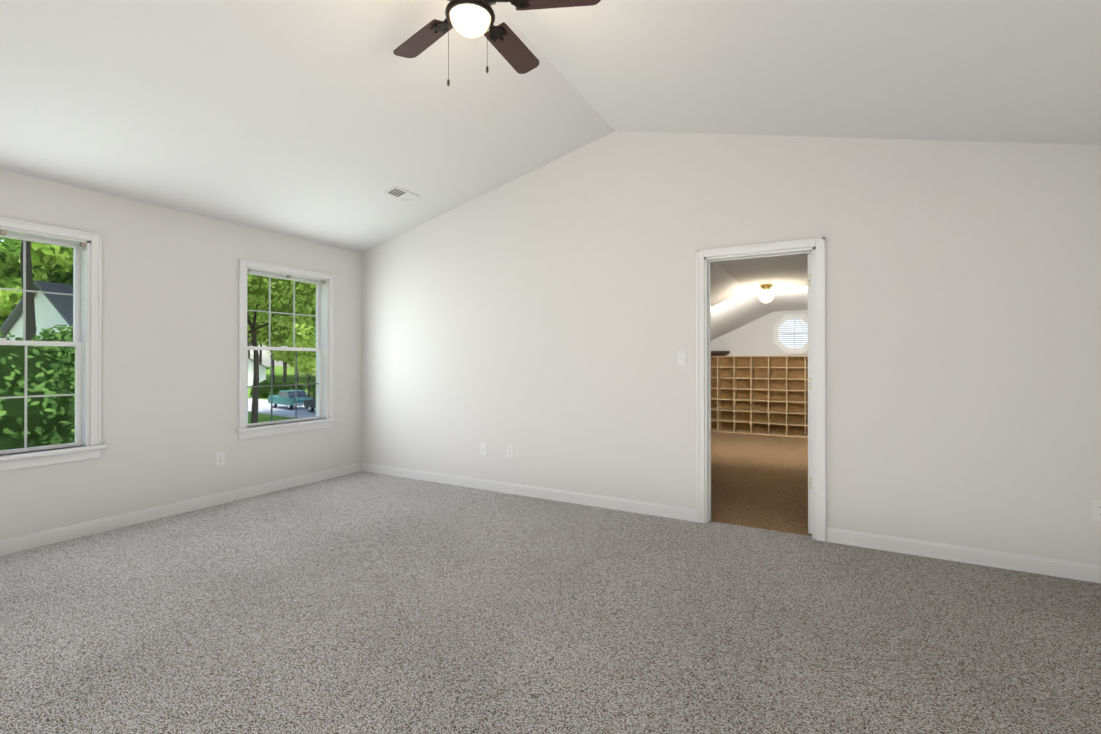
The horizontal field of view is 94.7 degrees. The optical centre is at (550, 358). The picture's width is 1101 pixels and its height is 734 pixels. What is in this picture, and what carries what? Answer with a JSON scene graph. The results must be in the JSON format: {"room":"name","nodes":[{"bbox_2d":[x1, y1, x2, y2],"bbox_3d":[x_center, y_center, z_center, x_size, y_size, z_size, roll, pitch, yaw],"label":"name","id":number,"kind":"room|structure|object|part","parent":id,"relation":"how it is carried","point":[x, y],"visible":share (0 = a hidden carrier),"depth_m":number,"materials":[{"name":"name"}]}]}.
{"room":"bedroom","nodes":[
{"label":"bedroom","id":0,"kind":"room"},
{"bbox_2d":[0,170,361,539],"bbox_3d":[-3.518,-0.002,3.304,0.160,2.490,5.830,0,0,29],"label":"wall","id":1,"kind":"structure","parent":0,"point":[169,351],"depth_m":4.03,"materials":[{"name":"white paint"}]},
{"bbox_2d":[0,217,106,470],"bbox_3d":[-3.526,-0.092,3.248,0.220,1.601,1.018,0,0,29],"label":"window","id":2,"kind":"structure","parent":1,"relation":"in","point":[90,297],"depth_m":3.59,"materials":[{"name":"white paint"}]},
{"bbox_2d":[0,229,6,234],"bbox_3d":[-3.490,-0.806,3.234,0.028,0.029,0.024,0,0,29],"label":"bracket","id":3,"kind":"object","parent":2,"relation":"attached to","point":[4,232],"depth_m":3.23,"materials":[{"name":"beige"}]},
{"bbox_2d":[0,240,73,340],"bbox_3d":[-3.578,-0.456,3.278,0.008,0.671,0.760,0,0,29],"label":"grille","id":4,"kind":"object","parent":2,"relation":"attached to","point":[24,290],"visible":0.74,"depth_m":3.39,"materials":[{"name":"grey wood"}]},
{"bbox_3d":[-3.571,-0.456,3.275,0.003,0.671,0.760,0,0,29],"label":"sash glass","id":5,"kind":"part","parent":2,"relation":"part of","materials":[{"name":"clear glass"}]},
{"bbox_2d":[0,345,75,447],"bbox_3d":[-3.548,0.252,3.259,0.008,0.681,0.760,0,0,29],"label":"grille","id":6,"kind":"object","parent":2,"relation":"attached to","point":[25,396],"visible":1,"depth_m":3.37,"materials":[{"name":"grey"}]},
{"bbox_3d":[-3.542,0.252,3.255,0.003,0.681,0.760,0,0,29],"label":"sash glass","id":7,"kind":"part","parent":2,"relation":"part of","materials":[{"name":"clear glass"}]},
{"bbox_3d":[-3.578,-0.455,3.278,0.030,0.733,0.820,0,0,29],"label":"window sash","id":8,"kind":"part","parent":2,"relation":"part of","materials":[{"name":"white wood"}]},
{"bbox_3d":[-3.548,0.246,3.259,0.030,0.733,0.820,0,0,29],"label":"window sash","id":9,"kind":"part","parent":2,"relation":"part of","materials":[{"name":"white wood"}]},
{"bbox_2d":[0,462,361,555],"bbox_3d":[-3.442,1.196,3.256,0.014,0.094,5.510,0,0,29],"label":"baseboard","id":10,"kind":"structure","parent":1,"relation":"attached to","point":[30,541],"depth_m":3.93,"materials":[{"name":"white paint"}]},
{"bbox_2d":[216,451,224,465],"bbox_3d":[-2.838,0.858,4.357,0.005,0.114,0.070,0,0,29],"label":"outlet","id":11,"kind":"object","parent":1,"relation":"attached to","point":[218,458],"visible":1,"depth_m":4.36,"materials":[{"name":"white plastic"}]},
{"bbox_2d":[236,259,337,438],"bbox_3d":[-2.584,-0.084,4.949,0.220,1.601,1.018,0,0,29],"label":"window","id":12,"kind":"structure","parent":1,"relation":"in","point":[243,430],"depth_m":5.03,"materials":[{"name":"white paint"}]},
{"bbox_2d":[247,277,316,346],"bbox_3d":[-2.635,-0.448,4.979,0.008,0.671,0.760,0,0,29],"label":"grille","id":13,"kind":"object","parent":12,"relation":"attached to","point":[293,313],"visible":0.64,"depth_m":5.03,"materials":[{"name":"grey wood"}]},
{"bbox_3d":[-2.629,-0.448,4.976,0.003,0.671,0.760,0,0,29],"label":"sash glass","id":14,"kind":"part","parent":12,"relation":"part of","materials":[{"name":"clear glass"}]},
{"bbox_2d":[247,350,318,421],"bbox_3d":[-2.605,0.260,4.960,0.008,0.681,0.760,0,0,29],"label":"grille","id":15,"kind":"object","parent":12,"relation":"attached to","point":[296,384],"visible":0.88,"depth_m":5.06,"materials":[{"name":"grey"}]},
{"bbox_3d":[-2.599,0.260,4.956,0.003,0.681,0.760,0,0,29],"label":"sash glass","id":16,"kind":"part","parent":12,"relation":"part of","materials":[{"name":"clear glass"}]},
{"bbox_3d":[-2.635,-0.447,4.979,0.030,0.733,0.820,0,0,29],"label":"window sash","id":17,"kind":"part","parent":12,"relation":"part of","materials":[{"name":"white wood"}]},
{"bbox_3d":[-2.605,0.254,4.960,0.030,0.733,0.820,0,0,29],"label":"window sash","id":18,"kind":"part","parent":12,"relation":"part of","materials":[{"name":"white wood"}]},
{"bbox_2d":[247,268,325,283],"bbox_3d":[-2.549,-0.798,4.933,0.028,0.029,0.812,0,0,29],"label":"brackets","id":19,"kind":"object","parent":12,"relation":"attached to","point":[289,276],"visible":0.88,"depth_m":4.93,"materials":[{"name":"beige"}]},
{"bbox_2d":[0,0,614,252],"bbox_3d":[-2.193,-1.592,2.577,3.190,0.857,5.830,0,0,29],"label":"ceiling","id":20,"kind":"structure","parent":0,"point":[329,122],"depth_m":3.20,"materials":[{"name":"white paint"}]},
{"bbox_2d":[384,186,419,202],"bbox_3d":[-1.332,-1.472,4.551,0.148,0.040,0.300,0,0,29],"label":"ceiling vent","id":21,"kind":"object","parent":20,"relation":"in","point":[401,194],"visible":1,"depth_m":4.55,"materials":[{"name":"silver metal"}]},
{"bbox_2d":[0,432,1100,733],"bbox_3d":[0.493,1.347,4.161,6.340,0.200,11.230,0,0,29],"label":"floor","id":22,"kind":"structure","parent":0,"point":[362,603],"depth_m":2.36,"materials":[{"name":"grey carpet"}]},
{"bbox_2d":[711,351,807,437],"bbox_3d":[3.557,0.568,8.578,3.000,1.401,0.450,0,0,29],"label":"cubbies","id":23,"kind":"object","parent":22,"relation":"on","point":[762,395],"visible":0.54,"depth_m":8.64,"materials":[{"name":"brown wood"}]},
{"bbox_2d":[711,351,729,355],"bbox_3d":[2.925,-0.089,8.931,0.450,0.085,0.450,0,0,29],"label":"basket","id":24,"kind":"object","parent":23,"relation":"on","point":[713,353],"depth_m":8.75,"materials":[{"name":"brown"}]},
{"bbox_2d":[362,131,1100,565],"bbox_3d":[0.549,-0.347,4.270,6.020,3.190,0.120,0,0,29],"label":"wall","id":25,"kind":"structure","parent":0,"point":[542,319],"depth_m":3.54,"materials":[{"name":"white paint"}]},
{"bbox_2d":[480,443,485,454],"bbox_3d":[-0.642,0.862,4.852,0.070,0.114,0.006,0,0,29],"label":"electrical outlet","id":26,"kind":"object","parent":25,"relation":"attached to","point":[482,448],"visible":1,"depth_m":4.85,"materials":[{"name":"white plastic"}]},
{"bbox_2d":[507,445,512,457],"bbox_3d":[-0.376,0.858,4.704,0.070,0.114,0.007,0,0,29],"label":"electrical outlet","id":27,"kind":"object","parent":25,"relation":"attached to","point":[509,450],"visible":1,"depth_m":4.70,"materials":[{"name":"white plastic"}]},
{"bbox_2d":[677,351,686,365],"bbox_3d":[1.018,-0.004,3.930,0.070,0.114,0.016,0,0,29],"label":"light switch","id":28,"kind":"object","parent":25,"relation":"attached to","point":[682,358],"visible":1,"depth_m":3.93,"materials":[{"name":"white plastic"}]},
{"bbox_2d":[361,463,1100,582],"bbox_3d":[0.517,1.200,4.204,6.020,0.094,0.014,0,0,29],"label":"baseboard","id":29,"kind":"structure","parent":25,"relation":"attached to","point":[1046,566],"depth_m":3.37,"materials":[{"name":"white paint"}]},
{"bbox_2d":[696,237,825,541],"bbox_3d":[1.527,0.209,3.721,0.864,2.072,0.160,0,0,29],"label":"door frame","id":30,"kind":"structure","parent":25,"relation":"attached to","point":[818,244],"depth_m":3.64,"materials":[{"name":"white paint"}]},
{"bbox_2d":[807,253,811,533],"bbox_3d":[2.037,0.245,3.875,0.106,1.985,0.716,0,0,29],"label":"door jamb","id":31,"kind":"structure","parent":25,"relation":"in","point":[809,412],"depth_m":3.59,"materials":[{"name":"white paint"}]},
{"bbox_2d":[1093,500,1100,520],"bbox_3d":[3.050,0.844,2.805,0.070,0.114,0.007,0,0,29],"label":"electrical outlet","id":32,"kind":"object","parent":25,"relation":"attached to","point":[1096,510],"visible":1,"depth_m":2.81,"materials":[{"name":"white plastic"}]},
{"bbox_2d":[711,310,807,355],"bbox_3d":[3.663,0.209,8.772,3.900,2.120,0.100,0,0,29],"label":"wall","id":33,"kind":"structure","parent":0,"point":[754,338],"depth_m":8.78,"materials":[{"name":"white paint"}]},
{"bbox_2d":[773,313,807,352],"bbox_3d":[4.079,-0.422,8.473,0.656,0.656,0.024,0,0,29],"label":"window","id":34,"kind":"structure","parent":33,"relation":"in","point":[790,333],"depth_m":8.49,"materials":[{"name":"white glass"}]},
{"label":"pane","id":35,"kind":"part","parent":34,"relation":"part of","materials":[{"name":"glass"}]},
{"bbox_2d":[711,254,807,340],"bbox_3d":[2.369,-0.359,6.439,3.900,1.065,5.440,0,0,29],"label":"ceiling","id":36,"kind":"structure","parent":0,"point":[736,290],"depth_m":5.73,"materials":[{"name":"white paint"}]},
{"bbox_2d":[759,284,773,302],"bbox_3d":[2.382,-0.716,5.599,0.155,0.200,0.155,0,0,29],"label":"closet ceiling light","id":37,"kind":"object","parent":36,"relation":"attached to","point":[766,294],"visible":1,"depth_m":5.55,"materials":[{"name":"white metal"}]},
{"bbox_2d":[496,0,1100,144],"bbox_3d":[0.580,-1.578,1.040,3.150,0.900,5.830,0,0,29],"label":"ceiling","id":38,"kind":"structure","parent":0,"point":[1021,71],"depth_m":2.65,"materials":[{"name":"white paint"}]},
{"bbox_2d":[393,0,600,85],"bbox_3d":[-0.363,-1.567,2.400,1.179,0.611,1.146,0,0,29],"label":"ceiling fan","id":39,"kind":"object","parent":38,"relation":"hanging from","point":[471,19],"visible":1,"depth_m":2.48,"materials":[{"name":"brown wood"}]},
{"bbox_3d":[-0.374,-1.553,2.363,0.190,0.084,0.190,0,0,29],"label":"lamp shade","id":40,"kind":"part","parent":39,"relation":"part of","materials":[{"name":"white glass"}]},
{"bbox_3d":[-0.374,-1.747,2.364,0.287,0.251,0.287,0,0,29],"label":"motor","id":41,"kind":"part","parent":39,"relation":"part of","materials":[{"name":"brown metal"}]},
{"label":"outside","id":42,"kind":"structure","parent":0,"visible":0},
{"bbox_2d":[248,366,315,423],"bbox_3d":[-65.014,5.208,150.027,550.000,0.300,600.000,0,0,29],"label":"ground","id":43,"kind":"structure","parent":42,"point":[290,378],"depth_m":113.43,"materials":[{"name":"green plant"}]},
{"bbox_2d":[5,290,247,423],"bbox_3d":[-25.922,0.489,31.969,7.000,9.020,9.500,0,0,19],"label":"siding","id":44,"kind":"object","parent":43,"relation":"on","point":[51,318],"depth_m":27.57,"materials":[{"name":"white"}]},
{"bbox_2d":[0,281,257,345],"bbox_3d":[-25.922,-2.531,31.984,7.800,3.260,10.300,0,0,19],"label":"house roof","id":45,"kind":"structure","parent":44,"relation":"on","point":[11,320],"depth_m":27.50,"materials":[{"name":"grey"}]},
{"bbox_2d":[0,237,315,449],"bbox_3d":[-79.876,-14.390,108.757,211.591,41.033,112.079,0,0,29],"label":"trees","id":46,"kind":"object","parent":43,"relation":"on","point":[50,387],"depth_m":28.71,"materials":[{"name":"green plant"}]},
{"bbox_3d":[-107.221,-11.910,96.879,19.651,17.478,20.428,0,0,29],"label":"wood crown","id":47,"kind":"part","parent":46,"relation":"part of","materials":[{"name":"green plant"}]},
{"bbox_3d":[-109.643,-17.934,101.177,18.270,18.235,17.975,0,0,29],"label":"wood crown","id":48,"kind":"part","parent":46,"relation":"part of","materials":[{"name":"green plant"}]},
{"bbox_3d":[-126.538,-22.882,126.218,20.502,16.711,25.602,0,0,29],"label":"wood crown","id":49,"kind":"part","parent":46,"relation":"part of","materials":[{"name":"green plant"}]},
{"bbox_3d":[-93.928,-16.778,97.437,18.699,19.871,19.362,0,0,29],"label":"wood crown","id":50,"kind":"part","parent":46,"relation":"part of","materials":[{"name":"green plant"}]},
{"bbox_3d":[-94.244,-12.353,101.420,17.521,16.200,21.073,0,0,29],"label":"wood crown","id":51,"kind":"part","parent":46,"relation":"part of","materials":[{"name":"green plant"}]},
{"bbox_3d":[-27.015,-12.470,24.351,14.154,14.069,13.285,0,0,29],"label":"crown","id":52,"kind":"part","parent":46,"relation":"part of","materials":[{"name":"green plant"}]},
{"bbox_3d":[-42.559,-9.178,82.180,15.122,12.849,13.499,0,0,29],"label":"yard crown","id":53,"kind":"part","parent":46,"relation":"part of","materials":[{"name":"green plant"}]},
{"bbox_3d":[-19.777,-5.958,33.933,13.148,12.512,14.273,0,0,29],"label":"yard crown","id":54,"kind":"part","parent":46,"relation":"part of","materials":[{"name":"green plant"}]},
{"bbox_3d":[-29.132,-1.247,59.799,8.011,6.410,8.256,0,0,29],"label":"maple crown","id":55,"kind":"part","parent":46,"relation":"part of","materials":[{"name":"green plant"}]},
{"bbox_2d":[248,359,265,387],"bbox_3d":[-56.762,2.145,86.124,16.000,6.220,9.000,0,0,37],"label":"house siding","id":56,"kind":"object","parent":43,"relation":"on","point":[262,370],"depth_m":83.23,"materials":[{"name":"white"}]},
{"bbox_2d":[248,398,301,418],"bbox_3d":[-18.585,4.547,42.060,600.000,0.200,6.761,0,0,37],"label":"kerb","id":57,"kind":"object","parent":43,"relation":"on","point":[274,414],"depth_m":40.45,"materials":[{"name":"grey concrete"}]},
{"bbox_2d":[248,399,315,417],"bbox_3d":[-18.585,4.584,42.059,600.002,0.125,6.400,0,0,37],"label":"street","id":58,"kind":"structure","parent":43,"relation":"on","point":[282,410],"depth_m":44.79,"materials":[{"name":"grey asphalt"}]},
{"bbox_2d":[268,390,302,409],"bbox_3d":[-23.773,3.715,46.402,4.979,1.634,1.903,0,0,38],"label":"car","id":59,"kind":"object","parent":58,"relation":"on","point":[288,400],"depth_m":45.46,"materials":[{"name":"teal metal"}]},
{"bbox_3d":[-23.376,3.196,46.115,2.062,0.540,1.972,0,0,29],"label":"pickup glass","id":60,"kind":"part","parent":59,"relation":"part of","materials":[{"name":"grey"}]},
{"bbox_2d":[303,390,315,411],"bbox_3d":[-18.483,3.617,42.559,5.419,1.794,1.911,0,0,38],"label":"car","id":61,"kind":"object","parent":58,"relation":"on","point":[309,403],"depth_m":42.86,"materials":[{"name":"black paint"}]}
]}

